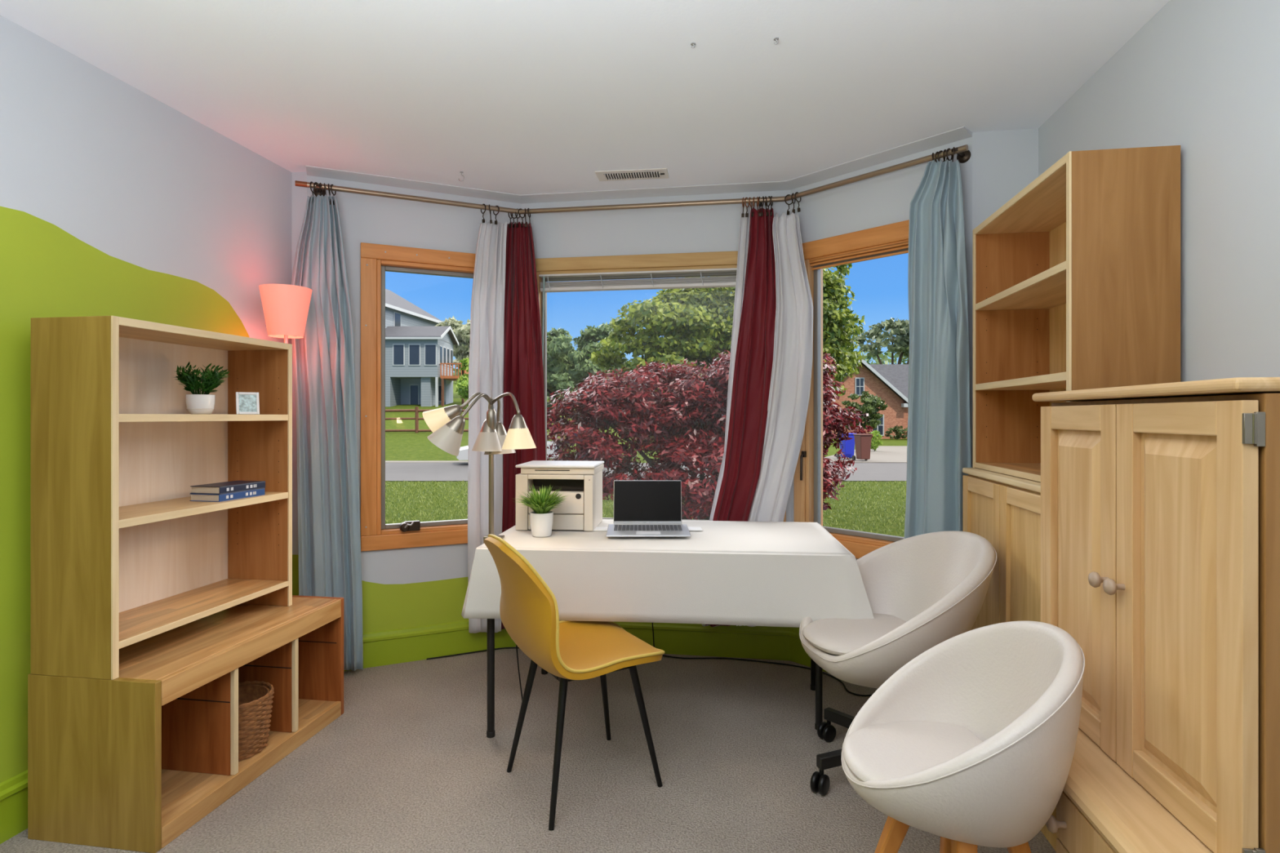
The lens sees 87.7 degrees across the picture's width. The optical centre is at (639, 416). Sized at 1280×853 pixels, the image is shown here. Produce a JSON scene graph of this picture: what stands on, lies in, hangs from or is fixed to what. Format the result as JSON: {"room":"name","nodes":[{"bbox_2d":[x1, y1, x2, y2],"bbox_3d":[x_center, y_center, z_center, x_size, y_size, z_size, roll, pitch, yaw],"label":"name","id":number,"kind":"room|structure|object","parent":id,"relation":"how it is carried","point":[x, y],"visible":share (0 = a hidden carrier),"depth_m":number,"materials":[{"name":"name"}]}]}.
{"room":"office","nodes":[
{"label":"office","id":0,"kind":"room"},
{"bbox_2d":[0,14,291,783],"bbox_3d":[-2.105,0.035,1.010,0.150,2.430,4.550,0,0,9],"label":"wall","id":1,"kind":"structure","parent":0,"point":[115,200],"depth_m":2.23,"materials":[{"name":"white paint"}]},
{"bbox_2d":[0,769,27,844],"bbox_3d":[-2.022,1.165,0.987,0.022,0.170,4.530,0,0,9],"label":"baseboard","id":2,"kind":"structure","parent":1,"relation":"attached to","point":[13,791],"depth_m":1.98,"materials":[{"name":"green paint"}]},
{"bbox_2d":[291,171,306,595],"bbox_3d":[-1.708,0.035,3.306,0.230,2.430,0.150,0,0,9],"label":"wall","id":3,"kind":"structure","parent":0,"point":[299,194],"depth_m":3.22,"materials":[{"name":"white paint"}]},
{"bbox_2d":[306,175,520,633],"bbox_3d":[-1.154,0.035,3.488,1.168,2.430,0.130,0,0,-24],"label":"wall","id":4,"kind":"structure","parent":0,"point":[418,586],"depth_m":3.40,"materials":[{"name":"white paint"}]},
{"bbox_2d":[306,165,520,203],"bbox_3d":[-1.111,-1.171,3.390,1.048,0.019,0.085,0,0,-24],"label":"trim","id":5,"kind":"structure","parent":4,"relation":"attached to","point":[311,171],"depth_m":3.36,"materials":[{"name":"white paint"}]},
{"bbox_2d":[360,242,475,551],"bbox_3d":[-1.039,-0.095,3.497,0.790,1.530,0.188,0,0,-24],"label":"window","id":6,"kind":"structure","parent":4,"relation":"in","point":[375,259],"depth_m":3.33,"materials":[{"name":"brown wood"}]},
{"bbox_2d":[343,620,515,671],"bbox_3d":[-1.123,1.165,3.418,1.048,0.170,0.022,0,0,-24],"label":"baseboard","id":7,"kind":"structure","parent":4,"relation":"attached to","point":[386,647],"depth_m":3.42,"materials":[{"name":"green paint"}]},
{"bbox_2d":[294,144,970,213],"bbox_3d":[-0.085,-1.090,3.176,3.014,0.056,0.603,0,0,9],"label":"curtain rod","id":8,"kind":"object","parent":4,"relation":"attached to","point":[963,155],"visible":0.88,"depth_m":3.33,"materials":[{"name":"brown metal"}]},
{"bbox_2d":[309,181,315,201],"bbox_3d":[-1.544,-1.058,3.148,0.013,0.100,0.052,0,0,-4],"label":"curtain ring","id":9,"kind":"object","parent":8,"relation":"hanging from","point":[311,181],"visible":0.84,"depth_m":3.14,"materials":[{"name":"brown metal"}]},
{"bbox_2d":[313,182,319,196],"bbox_3d":[-1.533,-1.058,3.155,0.013,0.099,0.052,0,0,0],"label":"curtain ring","id":10,"kind":"object","parent":8,"relation":"hanging from","point":[317,192],"visible":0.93,"depth_m":3.14,"materials":[{"name":"brown metal"}]},
{"bbox_2d":[330,184,336,204],"bbox_3d":[-1.461,-1.058,3.184,0.019,0.099,0.052,0,0,-1],"label":"curtain ring","id":11,"kind":"object","parent":8,"relation":"hanging from","point":[331,184],"visible":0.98,"depth_m":3.18,"materials":[{"name":"brown metal"}]},
{"bbox_2d":[290,194,363,671],"bbox_3d":[-1.478,0.086,3.155,0.312,2.284,0.076,0,0,-26],"label":"curtain","id":12,"kind":"object","parent":11,"relation":"hanging from","point":[329,537],"visible":0.88,"depth_m":3.16,"materials":[{"name":"blue fabric"}]},
{"bbox_2d":[480,203,485,222],"bbox_3d":[-0.816,-1.058,3.475,0.012,0.099,0.052,-1,1,-43],"label":"curtain ring","id":13,"kind":"object","parent":8,"relation":"hanging from","point":[483,220],"visible":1,"depth_m":3.47,"materials":[{"name":"brown metal"}]},
{"bbox_2d":[488,204,492,223],"bbox_3d":[-0.781,-1.058,3.489,0.018,0.100,0.052,0,0,-8],"label":"curtain ring","id":14,"kind":"object","parent":8,"relation":"hanging from","point":[491,220],"visible":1,"depth_m":3.48,"materials":[{"name":"brown metal"}]},
{"bbox_2d":[467,221,507,633],"bbox_3d":[-0.795,0.057,3.484,0.206,2.170,0.059,0,0,-21],"label":"curtain","id":15,"kind":"object","parent":14,"relation":"hanging from","point":[486,364],"visible":0.67,"depth_m":3.48,"materials":[{"name":"white fabric"}]},
{"bbox_2d":[493,205,499,224],"bbox_3d":[-0.755,-1.058,3.501,0.052,0.099,0.012,0,-2,40],"label":"curtain ring","id":16,"kind":"object","parent":8,"relation":"hanging from","point":[495,221],"visible":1,"depth_m":3.50,"materials":[{"name":"brown metal"}]},
{"bbox_2d":[510,213,517,227],"bbox_3d":[-0.676,-1.058,3.563,0.020,0.099,0.052,0,0,35],"label":"curtain ring","id":17,"kind":"object","parent":8,"relation":"hanging from","point":[510,213],"visible":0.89,"depth_m":3.56,"materials":[{"name":"brown metal"}]},
{"bbox_2d":[501,222,546,629],"bbox_3d":[-0.646,0.051,3.553,0.290,2.189,0.066,0,0,5],"label":"curtain","id":18,"kind":"object","parent":17,"relation":"hanging from","point":[523,372],"visible":0.59,"depth_m":3.55,"materials":[{"name":"red fabric"}]},
{"bbox_2d":[515,208,520,227],"bbox_3d":[-0.656,-1.058,3.559,0.017,0.099,0.052,0,0,21],"label":"curtain ring","id":19,"kind":"object","parent":8,"relation":"hanging from","point":[517,224],"visible":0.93,"depth_m":3.56,"materials":[{"name":"brown metal"}]},
{"bbox_2d":[518,208,524,226],"bbox_3d":[-0.627,-1.058,3.551,0.017,0.100,0.052,0,0,31],"label":"curtain ring","id":20,"kind":"object","parent":8,"relation":"hanging from","point":[522,224],"visible":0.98,"depth_m":3.55,"materials":[{"name":"brown metal"}]},
{"bbox_2d":[741,197,744,217],"bbox_3d":[0.521,-1.058,3.375,0.013,0.099,0.052,0,0,16],"label":"curtain ring","id":21,"kind":"object","parent":8,"relation":"hanging from","point":[743,203],"visible":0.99,"depth_m":3.37,"materials":[{"name":"brown metal"}]},
{"bbox_2d":[744,196,749,217],"bbox_3d":[0.541,-1.058,3.372,0.012,0.099,0.052,1,1,34],"label":"curtain ring","id":22,"kind":"object","parent":8,"relation":"hanging from","point":[746,213],"visible":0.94,"depth_m":3.37,"materials":[{"name":"brown metal"}]},
{"bbox_2d":[748,196,753,216],"bbox_3d":[0.563,-1.058,3.367,0.019,0.099,0.052,0,0,26],"label":"curtain ring","id":23,"kind":"object","parent":8,"relation":"hanging from","point":[750,205],"visible":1,"depth_m":3.36,"materials":[{"name":"brown metal"}]},
{"bbox_2d":[705,207,776,626],"bbox_3d":[0.508,0.010,3.372,0.355,2.129,0.054,0,0,9],"label":"curtain","id":24,"kind":"object","parent":23,"relation":"hanging from","point":[753,362],"visible":0.73,"depth_m":3.37,"materials":[{"name":"red fabric"}]},
{"bbox_2d":[758,196,760,216],"bbox_3d":[0.604,-1.058,3.362,0.012,0.099,0.052,-1,0,20],"label":"curtain ring","id":25,"kind":"object","parent":8,"relation":"hanging from","point":[759,203],"visible":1,"depth_m":3.36,"materials":[{"name":"brown metal"}]},
{"bbox_2d":[760,196,764,216],"bbox_3d":[0.615,-1.058,3.360,0.016,0.099,0.052,0,0,-3],"label":"curtain ring","id":26,"kind":"object","parent":8,"relation":"hanging from","point":[762,203],"visible":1,"depth_m":3.36,"materials":[{"name":"brown metal"}]},
{"bbox_2d":[702,204,761,626],"bbox_3d":[0.472,0.001,3.429,0.308,2.183,0.032,0,0,9],"label":"curtain","id":27,"kind":"object","parent":26,"relation":"hanging from","point":[744,234],"visible":0.24,"depth_m":3.43,"materials":[{"name":"white fabric"}]},
{"bbox_2d":[769,195,773,216],"bbox_3d":[0.659,-1.058,3.354,0.014,0.099,0.052,0,0,21],"label":"curtain ring","id":28,"kind":"object","parent":8,"relation":"hanging from","point":[771,203],"visible":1,"depth_m":3.35,"materials":[{"name":"brown metal"}]},
{"bbox_2d":[784,194,793,214],"bbox_3d":[0.743,-1.058,3.334,0.052,0.099,0.020,0,0,-21],"label":"curtain ring","id":29,"kind":"object","parent":8,"relation":"hanging from","point":[788,211],"visible":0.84,"depth_m":3.33,"materials":[{"name":"brown metal"}]},
{"bbox_2d":[791,192,795,213],"bbox_3d":[0.762,-1.058,3.310,0.012,0.099,0.052,-1,-1,32],"label":"curtain ring","id":30,"kind":"object","parent":8,"relation":"hanging from","point":[793,209],"visible":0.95,"depth_m":3.30,"materials":[{"name":"brown metal"}]},
{"bbox_2d":[795,191,800,212],"bbox_3d":[0.782,-1.058,3.288,0.052,0.100,0.017,0,0,-42],"label":"curtain ring","id":31,"kind":"object","parent":8,"relation":"hanging from","point":[798,202],"visible":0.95,"depth_m":3.28,"materials":[{"name":"brown metal"}]},
{"bbox_2d":[736,211,813,626],"bbox_3d":[0.664,0.029,3.312,0.384,2.082,0.067,0,0,21],"label":"curtain","id":32,"kind":"object","parent":31,"relation":"hanging from","point":[793,354],"visible":0.74,"depth_m":3.29,"materials":[{"name":"white fabric"}]},
{"bbox_2d":[904,158,971,538],"bbox_3d":[1.235,0.011,2.787,0.091,2.182,0.297,0,0,-39],"label":"curtain","id":33,"kind":"object","parent":8,"relation":"hanging from","point":[939,435],"visible":0.61,"depth_m":2.76,"materials":[{"name":"blue fabric"}]},
{"bbox_2d":[946,147,951,172],"bbox_3d":[1.279,-1.058,2.756,0.052,0.099,0.012,0,1,-41],"label":"curtain ring","id":34,"kind":"object","parent":8,"relation":"hanging from","point":[948,158],"visible":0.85,"depth_m":2.75,"materials":[{"name":"brown metal"}]},
{"bbox_2d":[0,646,1056,852],"bbox_3d":[-0.335,1.300,0.988,3.555,0.100,5.250,0,0,9],"label":"floor","id":35,"kind":"structure","parent":0,"point":[410,764],"depth_m":2.30,"materials":[{"name":"carpet"}]},
{"bbox_2d":[27,595,343,852],"bbox_3d":[-1.527,1.006,2.387,0.431,0.487,0.912,0,0,9],"label":"storage bench","id":36,"kind":"object","parent":35,"relation":"on","point":[132,761],"visible":0.88,"depth_m":2.09,"materials":[{"name":"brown wood"}]},
{"bbox_2d":[31,315,292,679],"bbox_3d":[-1.602,0.236,2.330,0.280,1.053,0.776,0,0,9],"label":"bookcase","id":37,"kind":"object","parent":36,"relation":"on","point":[122,555],"visible":0.98,"depth_m":2.27,"materials":[{"name":"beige wood"}]},
{"bbox_2d":[173,361,229,414],"bbox_3d":[-1.573,-0.101,2.390,0.178,0.188,0.178,0,0,-34],"label":"potted plant","id":38,"kind":"object","parent":37,"relation":"on","point":[196,402],"visible":0.99,"depth_m":2.37,"materials":[{"name":"green plant"}]},
{"bbox_2d":[189,488,265,502],"bbox_3d":[-1.530,0.291,2.480,0.126,0.027,0.215,0,0,12],"label":"book","id":39,"kind":"object","parent":37,"relation":"on","point":[257,492],"visible":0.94,"depth_m":2.40,"materials":[{"name":"blue paper"}]},
{"bbox_2d":[190,480,265,494],"bbox_3d":[-1.528,0.264,2.479,0.126,0.027,0.215,0,0,12],"label":"book","id":40,"kind":"object","parent":39,"relation":"on","point":[225,487],"visible":1,"depth_m":2.42,"materials":[{"name":"blue paper"}]},
{"bbox_2d":[235,391,259,414],"bbox_3d":[-1.508,-0.049,2.560,0.077,0.086,0.048,0,0,-37],"label":"photo frame","id":41,"kind":"object","parent":37,"relation":"on","point":[246,402],"visible":1,"depth_m":2.55,"materials":[{"name":"white plastic"}]},
{"bbox_2d":[238,394,257,412],"bbox_3d":[-1.502,-0.049,2.553,0.060,0.068,0.021,0,0,-37],"label":"picture","id":42,"kind":"object","parent":41,"relation":"attached to","point":[246,402],"depth_m":2.55},
{"bbox_2d":[161,698,336,823],"bbox_3d":[-1.536,1.206,2.389,0.411,0.028,0.867,0,0,9],"label":"shelf","id":43,"kind":"object","parent":36,"relation":"attached to","point":[182,787],"depth_m":2.21,"materials":[{"name":"brown wood"}]},
{"bbox_2d":[238,680,274,761],"bbox_3d":[-1.442,1.091,2.378,0.242,0.203,0.243,0,0,17],"label":"wicker basket","id":44,"kind":"object","parent":36,"relation":"on","point":[255,697],"visible":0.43,"depth_m":2.35,"materials":[{"name":"brown wicker"}]},
{"bbox_2d":[258,284,311,343],"bbox_3d":[-1.558,0.344,2.933,0.208,1.812,0.208,0,0,9],"label":"floor lamp","id":45,"kind":"object","parent":35,"relation":"on","point":[286,307],"visible":0.53,"depth_m":2.87,"materials":[{"name":"pink fabric"}]},
{"bbox_2d":[426,647,519,659],"bbox_3d":[-0.584,1.244,3.524,1.035,0.007,0.138,0,0,-5],"label":"power cord","id":46,"kind":"object","parent":35,"relation":"on","point":[502,647],"visible":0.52,"depth_m":3.50,"materials":[{"name":"black plastic"}]},
{"bbox_2d":[483,533,664,831],"bbox_3d":[-0.237,0.819,2.268,0.557,0.867,0.483,0,0,-30],"label":"chair","id":47,"kind":"object","parent":35,"relation":"on","point":[569,651],"visible":0.98,"depth_m":2.14,"materials":[{"name":"yellow plastic"}]},
{"bbox_2d":[486,618,822,737],"bbox_3d":[0.108,0.878,2.860,1.397,0.743,0.737,0,0,5],"label":"folding table","id":48,"kind":"object","parent":35,"relation":"on","point":[816,672],"visible":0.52,"depth_m":2.60,"materials":[{"name":"black metal"}]},
{"bbox_2d":[515,644,522,701],"bbox_3d":[-0.520,0.897,2.879,0.028,0.695,0.073,0,0,-18],"label":"power cord","id":49,"kind":"object","parent":48,"relation":"hanging from","point":[516,645],"visible":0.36,"depth_m":2.87,"materials":[{"name":"black plastic"}]},
{"bbox_2d":[652,622,654,647],"bbox_3d":[-0.029,0.896,3.376,0.022,0.697,0.306,0,0,41],"label":"power cord","id":50,"kind":"object","parent":48,"relation":"hanging from","point":[652,623],"visible":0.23,"depth_m":3.48,"materials":[{"name":"black plastic"}]},
{"bbox_2d":[461,519,874,627],"bbox_3d":[0.116,0.635,2.844,1.545,0.264,0.822,0,0,5],"label":"tablecloth","id":51,"kind":"object","parent":48,"relation":"on","point":[770,574],"visible":0.77,"depth_m":2.48,"materials":[{"name":"white fabric"}]},
{"bbox_2d":[422,392,536,543],"bbox_3d":[-0.643,0.238,2.620,0.394,0.667,0.402,0,0,-27],"label":"desk lamp","id":52,"kind":"object","parent":51,"relation":"attached to","point":[446,424],"visible":0.98,"depth_m":2.58,"materials":[{"name":"silver metal"}]},
{"bbox_2d":[514,484,567,537],"bbox_3d":[-0.411,0.393,2.793,0.250,0.218,0.256,0,0,9],"label":"potted plant","id":53,"kind":"object","parent":51,"relation":"on","point":[541,518],"visible":1,"depth_m":2.77,"materials":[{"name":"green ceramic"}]},
{"bbox_2d":[515,460,604,531],"bbox_3d":[-0.360,0.358,3.065,0.353,0.287,0.308,0,0,5],"label":"printer","id":54,"kind":"object","parent":51,"relation":"on","point":[581,482],"visible":0.95,"depth_m":2.93,"materials":[{"name":"beige plastic"}]},
{"bbox_2d":[528,514,583,530],"bbox_3d":[-0.368,0.465,2.926,0.246,0.067,0.018,0,0,5],"label":"paper tray","id":55,"kind":"object","parent":54,"relation":"on","point":[560,522],"depth_m":2.91,"materials":[{"name":"beige plastic"}]},
{"bbox_2d":[592,526,702,531],"bbox_3d":[0.024,0.500,2.957,0.500,0.004,0.090,0,0,0],"label":"desk pad","id":56,"kind":"object","parent":51,"relation":"on","point":[697,528],"visible":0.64,"depth_m":2.94,"materials":[{"name":"white plastic"}]},
{"bbox_2d":[605,480,690,537],"bbox_3d":[0.034,0.392,2.861,0.348,0.206,0.279,0,0,0],"label":"laptop","id":57,"kind":"object","parent":56,"relation":"on","point":[642,508],"visible":1,"depth_m":2.97,"materials":[{"name":"silver metal"}]},
{"bbox_2d":[662,654,872,696],"bbox_3d":[0.635,1.233,3.283,1.153,0.033,0.206,0,0,29],"label":"power cord","id":58,"kind":"object","parent":35,"relation":"on","point":[838,680],"visible":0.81,"depth_m":3.36,"materials":[{"name":"black rubber"}]},
{"bbox_2d":[799,530,996,795],"bbox_3d":[0.894,0.831,2.295,0.682,0.838,0.666,0,0,-10],"label":"tub chair","id":59,"kind":"object","parent":35,"relation":"on","point":[924,591],"visible":0.74,"depth_m":2.25,"materials":[{"name":"beige"}]},
{"bbox_2d":[802,613,906,656],"bbox_3d":[0.767,0.754,2.270,0.419,0.065,0.452,0,0,-10],"label":"seat cushion","id":60,"kind":"object","parent":59,"relation":"on","point":[830,637],"depth_m":2.24,"materials":[{"name":"beige fabric"}]},
{"bbox_2d":[840,621,1084,852],"bbox_3d":[0.711,0.863,1.506,0.490,0.780,0.490,0,0,3],"label":"tub chair","id":61,"kind":"object","parent":35,"relation":"on","point":[971,743],"visible":1,"depth_m":1.46,"materials":[{"name":"beige"}]},
{"bbox_2d":[842,720,982,782],"bbox_3d":[0.636,0.788,1.514,0.343,0.060,0.408,0,0,6],"label":"seat cushion","id":62,"kind":"object","parent":61,"relation":"on","point":[873,751],"depth_m":1.54,"materials":[{"name":"beige fabric"}]},
{"bbox_2d":[962,467,1057,852],"bbox_3d":[1.380,0.728,2.250,0.312,1.045,0.786,0,0,9],"label":"base cabinet","id":63,"kind":"object","parent":35,"relation":"on","point":[1002,509],"visible":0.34,"depth_m":2.22,"materials":[{"name":"brown wood"}]},
{"bbox_2d":[972,145,1180,482],"bbox_3d":[1.399,-0.268,2.235,0.280,0.945,0.797,0,0,9],"label":"bookcase","id":64,"kind":"object","parent":63,"relation":"on","point":[1076,277],"visible":0.79,"depth_m":1.86,"materials":[{"name":"brown wood"}]},
{"bbox_2d":[1031,377,1279,852],"bbox_3d":[1.139,0.584,1.439,0.530,1.293,0.776,0,0,9],"label":"armoire","id":65,"kind":"object","parent":35,"relation":"on","point":[1160,503],"visible":0.96,"depth_m":1.25,"materials":[{"name":"brown wood"}]},
{"bbox_2d":[1062,727,1213,852],"bbox_3d":[0.978,0.781,1.457,0.153,0.046,0.750,0,0,9],"label":"shelf","id":66,"kind":"object","parent":65,"relation":"attached to","point":[1122,812],"depth_m":1.30,"materials":[{"name":"brown wood"}]},
{"bbox_2d":[0,0,1169,195],"bbox_3d":[-0.324,-1.255,1.062,3.755,0.150,5.600,0,0,9],"label":"ceiling","id":67,"kind":"structure","parent":0,"point":[521,97],"depth_m":2.29,"materials":[{"name":"white paint"}]},
{"bbox_2d":[594,168,669,181],"bbox_3d":[-0.037,-1.173,3.249,0.350,0.013,0.130,0,0,7],"label":"ceiling vent","id":68,"kind":"object","parent":67,"relation":"in","point":[651,173],"visible":1,"depth_m":3.23,"materials":[{"name":"white metal"}]},
{"bbox_2d":[773,36,778,44],"bbox_3d":[0.425,-1.171,2.082,0.016,0.018,0.016,0,0,9],"label":"ceiling hook","id":69,"kind":"object","parent":67,"relation":"attached to","point":[776,38],"visible":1,"depth_m":2.08,"materials":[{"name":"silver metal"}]},
{"bbox_2d":[520,190,791,521],"bbox_3d":[0.072,0.035,3.596,1.560,2.430,0.130,0,0,9],"label":"wall","id":70,"kind":"structure","parent":0,"point":[707,228],"depth_m":3.54,"materials":[{"name":"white paint"}]},
{"bbox_2d":[520,181,791,203],"bbox_3d":[0.056,-1.171,3.490,1.440,0.019,0.085,0,0,9],"label":"trim","id":71,"kind":"structure","parent":70,"relation":"attached to","point":[772,185],"depth_m":3.48,"materials":[{"name":"white paint"}]},
{"bbox_2d":[535,250,786,521],"bbox_3d":[0.070,-0.092,3.582,1.390,1.525,0.139,0,0,9],"label":"window","id":72,"kind":"structure","parent":70,"relation":"in","point":[714,260],"depth_m":3.54,"materials":[{"name":"brown wood"}]},
{"bbox_2d":[538,267,737,359],"bbox_3d":[0.059,-0.267,3.516,1.222,0.994,0.076,0,0,9],"label":"window blind","id":73,"kind":"object","parent":72,"relation":"attached to","point":[701,282],"visible":0.67,"depth_m":3.52,"materials":[{"name":"white plastic"}]},
{"bbox_2d":[559,620,790,660],"bbox_3d":[0.060,1.165,3.521,1.440,0.170,0.022,0,0,9],"label":"baseboard","id":74,"kind":"structure","parent":70,"relation":"attached to","point":[762,642],"depth_m":3.46,"materials":[{"name":"green paint"}]},
{"bbox_2d":[786,126,972,189],"bbox_3d":[1.046,-1.171,3.067,0.085,0.019,0.890,0,0,-43],"label":"trim","id":75,"kind":"structure","parent":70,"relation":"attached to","point":[961,133],"depth_m":3.01,"materials":[{"name":"white paint"}]},
{"bbox_2d":[791,137,972,628],"bbox_3d":[1.125,0.035,3.141,0.130,2.430,1.010,0,0,-43],"label":"wall","id":76,"kind":"structure","parent":0,"point":[883,199],"depth_m":3.09,"materials":[{"name":"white paint"}]},
{"bbox_2d":[789,626,827,672],"bbox_3d":[1.069,1.165,3.089,0.022,0.170,0.890,0,0,-43],"label":"baseboard","id":77,"kind":"structure","parent":76,"relation":"attached to","point":[798,655],"depth_m":3.38,"materials":[{"name":"green paint"}]},
{"bbox_2d":[794,219,909,559],"bbox_3d":[1.082,-0.100,3.142,0.171,1.540,0.770,0,0,-43],"label":"window","id":78,"kind":"structure","parent":76,"relation":"in","point":[891,239],"depth_m":3.33,"materials":[{"name":"brown wood"}]},
{"bbox_2d":[972,128,1038,230],"bbox_3d":[1.593,0.035,2.814,0.405,2.430,0.150,0,0,9],"label":"wall","id":79,"kind":"structure","parent":0,"point":[1004,162],"depth_m":2.75,"materials":[{"name":"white paint"}]},
{"bbox_2d":[1038,0,1279,382],"bbox_3d":[1.359,0.035,0.472,0.150,2.430,4.850,0,0,9],"label":"wall","id":80,"kind":"structure","parent":0,"point":[1201,77],"depth_m":1.71,"materials":[{"name":"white paint"}]},
{"label":"outside","id":81,"kind":"structure","parent":0,"visible":0},
{"bbox_2d":[385,381,906,536],"bbox_3d":[-10.038,-3.989,89.031,236.794,12.078,167.712,0,0,9],"label":"lawn","id":82,"kind":"structure","parent":81,"point":[399,446],"depth_m":19.54,"materials":[{"name":"green plant"}]},
{"bbox_2d":[385,288,468,406],"bbox_3d":[-23.516,-7.159,66.527,16.740,12.636,16.026,0,0,8],"label":"house","id":83,"kind":"structure","parent":82,"relation":"on","point":[419,353],"depth_m":60.83,"materials":[{"name":"grey wood"}]},
{"bbox_2d":[434,315,470,395],"bbox_3d":[-17.726,-6.368,72.254,8.597,8.966,7.417,0,0,-32],"label":"shade tree","id":84,"kind":"object","parent":82,"relation":"on","point":[462,332],"visible":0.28,"depth_m":70.05,"materials":[{"name":"green plant"}]},
{"bbox_2d":[455,357,469,405],"bbox_3d":[-14.575,-2.860,58.046,2.884,4.645,3.126,0,0,-7],"label":"shrub","id":85,"kind":"object","parent":82,"relation":"on","point":[462,387],"visible":0.39,"depth_m":57.59,"materials":[{"name":"green plant"}]},
{"bbox_2d":[385,406,564,441],"bbox_3d":[-11.329,0.526,41.000,13.438,2.210,0.217,0,0,0],"label":"rail fence","id":86,"kind":"object","parent":82,"relation":"on","point":[416,411],"visible":0.18,"depth_m":40.94,"materials":[{"name":"brown wood"}]},
{"bbox_2d":[385,460,613,462],"bbox_3d":[-16.000,2.015,29.800,30.000,0.010,1.600,0,0,0],"label":"kerb","id":87,"kind":"object","parent":82,"relation":"on","point":[386,461],"visible":0.14,"depth_m":29.63,"materials":[{"name":"concrete"}]},
{"bbox_2d":[546,321,626,426],"bbox_3d":[-3.520,-1.067,30.096,7.367,6.494,4.983,0,0,16],"label":"shade tree","id":88,"kind":"object","parent":82,"relation":"on","point":[566,366],"visible":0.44,"depth_m":28.77,"materials":[{"name":"green plant"}]},
{"bbox_2d":[385,480,906,537],"bbox_3d":[0.024,2.018,14.674,25.698,0.085,12.414,0,0,0],"label":"grass blades","id":89,"kind":"object","parent":82,"relation":"on","point":[387,490],"visible":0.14,"depth_m":15.74,"materials":[{"name":"green plant"}]},
{"bbox_2d":[453,349,908,426],"bbox_3d":[0.059,-3.408,110.024,111.658,18.866,39.983,0,0,9],"label":"wooded ridge","id":90,"kind":"object","parent":82,"relation":"on","point":[884,357],"visible":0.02,"depth_m":101.67,"materials":[{"name":"green plant"}]},
{"bbox_2d":[546,349,868,519],"bbox_3d":[0.619,0.639,7.123,3.444,3.027,2.271,0,0,-21],"label":"bush","id":91,"kind":"object","parent":82,"relation":"on","point":[700,443],"visible":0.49,"depth_m":6.80,"materials":[{"name":"red plant"}]},
{"bbox_2d":[586,263,866,415],"bbox_3d":[2.127,-1.253,16.126,6.765,6.866,4.618,0,0,-2],"label":"shade tree","id":92,"kind":"object","parent":82,"relation":"on","point":[694,324],"visible":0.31,"depth_m":14.85,"materials":[{"name":"green plant"}]},
{"bbox_2d":[848,424,873,437],"bbox_3d":[11.929,1.272,35.974,1.421,1.637,1.080,0,0,-10],"label":"shrub","id":93,"kind":"object","parent":82,"relation":"on","point":[869,428],"visible":0.39,"depth_m":35.87,"materials":[{"name":"brown plant"}]},
{"bbox_2d":[836,391,888,429],"bbox_3d":[15.380,0.106,45.877,3.334,3.734,2.896,0,0,-42],"label":"shrub","id":94,"kind":"object","parent":82,"relation":"on","point":[870,402],"visible":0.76,"depth_m":45.34,"materials":[{"name":"green plant"}]},
{"bbox_2d":[826,359,908,439],"bbox_3d":[21.955,-1.398,57.700,17.216,6.396,10.600,0,0,0],"label":"brick house","id":95,"kind":"structure","parent":82,"relation":"on","point":[890,382],"depth_m":52.99,"materials":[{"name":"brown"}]},
{"bbox_2d":[869,430,883,451],"bbox_3d":[12.930,1.400,37.008,1.008,1.356,0.811,0,0,-16],"label":"shrub","id":96,"kind":"object","parent":82,"relation":"on","point":[874,444],"visible":0.65,"depth_m":36.82,"materials":[{"name":"green plant"}]},
{"bbox_2d":[853,317,909,364],"bbox_3d":[28.690,-4.583,72.360,11.065,12.996,6.850,0,0,9],"label":"shade tree","id":97,"kind":"object","parent":82,"relation":"on","point":[900,328],"visible":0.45,"depth_m":71.52,"materials":[{"name":"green plant"}]},
{"bbox_2d":[884,425,907,439],"bbox_3d":[20.373,1.284,51.128,3.146,1.250,1.786,0,0,9],"label":"shrub","id":98,"kind":"object","parent":82,"relation":"on","point":[896,428],"visible":0.56,"depth_m":50.86,"materials":[{"name":"green plant"}]},
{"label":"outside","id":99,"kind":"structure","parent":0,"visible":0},
{"bbox_2d":[824,445,906,462],"bbox_3d":[15.063,1.946,35.175,7.796,0.138,18.756,0,0,30],"label":"driveway","id":100,"kind":"structure","parent":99,"point":[882,454],"depth_m":33.33,"materials":[{"name":"concrete"}]},
{"bbox_2d":[836,433,856,458],"bbox_3d":[9.696,1.407,31.239,0.670,1.210,0.710,0,0,-11],"label":"wheelie bin","id":101,"kind":"object","parent":100,"relation":"on","point":[849,445],"visible":0.65,"depth_m":30.97,"materials":[{"name":"blue plastic"}]},
{"bbox_2d":[852,433,872,460],"bbox_3d":[10.033,1.410,30.039,0.670,1.210,0.710,0,0,-11],"label":"wheelie bin","id":102,"kind":"object","parent":100,"relation":"on","point":[862,442],"visible":0.99,"depth_m":29.78,"materials":[{"name":"brown plastic"}]},
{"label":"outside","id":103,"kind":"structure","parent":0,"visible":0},
{"bbox_2d":[385,462,906,480],"bbox_3d":[-0.543,2.030,25.499,59.291,0.001,16.281,0,0,9],"label":"street","id":104,"kind":"structure","parent":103,"point":[393,471],"depth_m":24.50,"materials":[{"name":"grey asphalt"}]},
{"bbox_2d":[456,440,559,460],"bbox_3d":[-5.669,1.350,28.653,4.320,1.360,1.720,0,0,-14],"label":"car","id":105,"kind":"object","parent":104,"relation":"on","point":[464,451],"visible":0.02,"depth_m":27.42,"materials":[{"name":"silver metal"}]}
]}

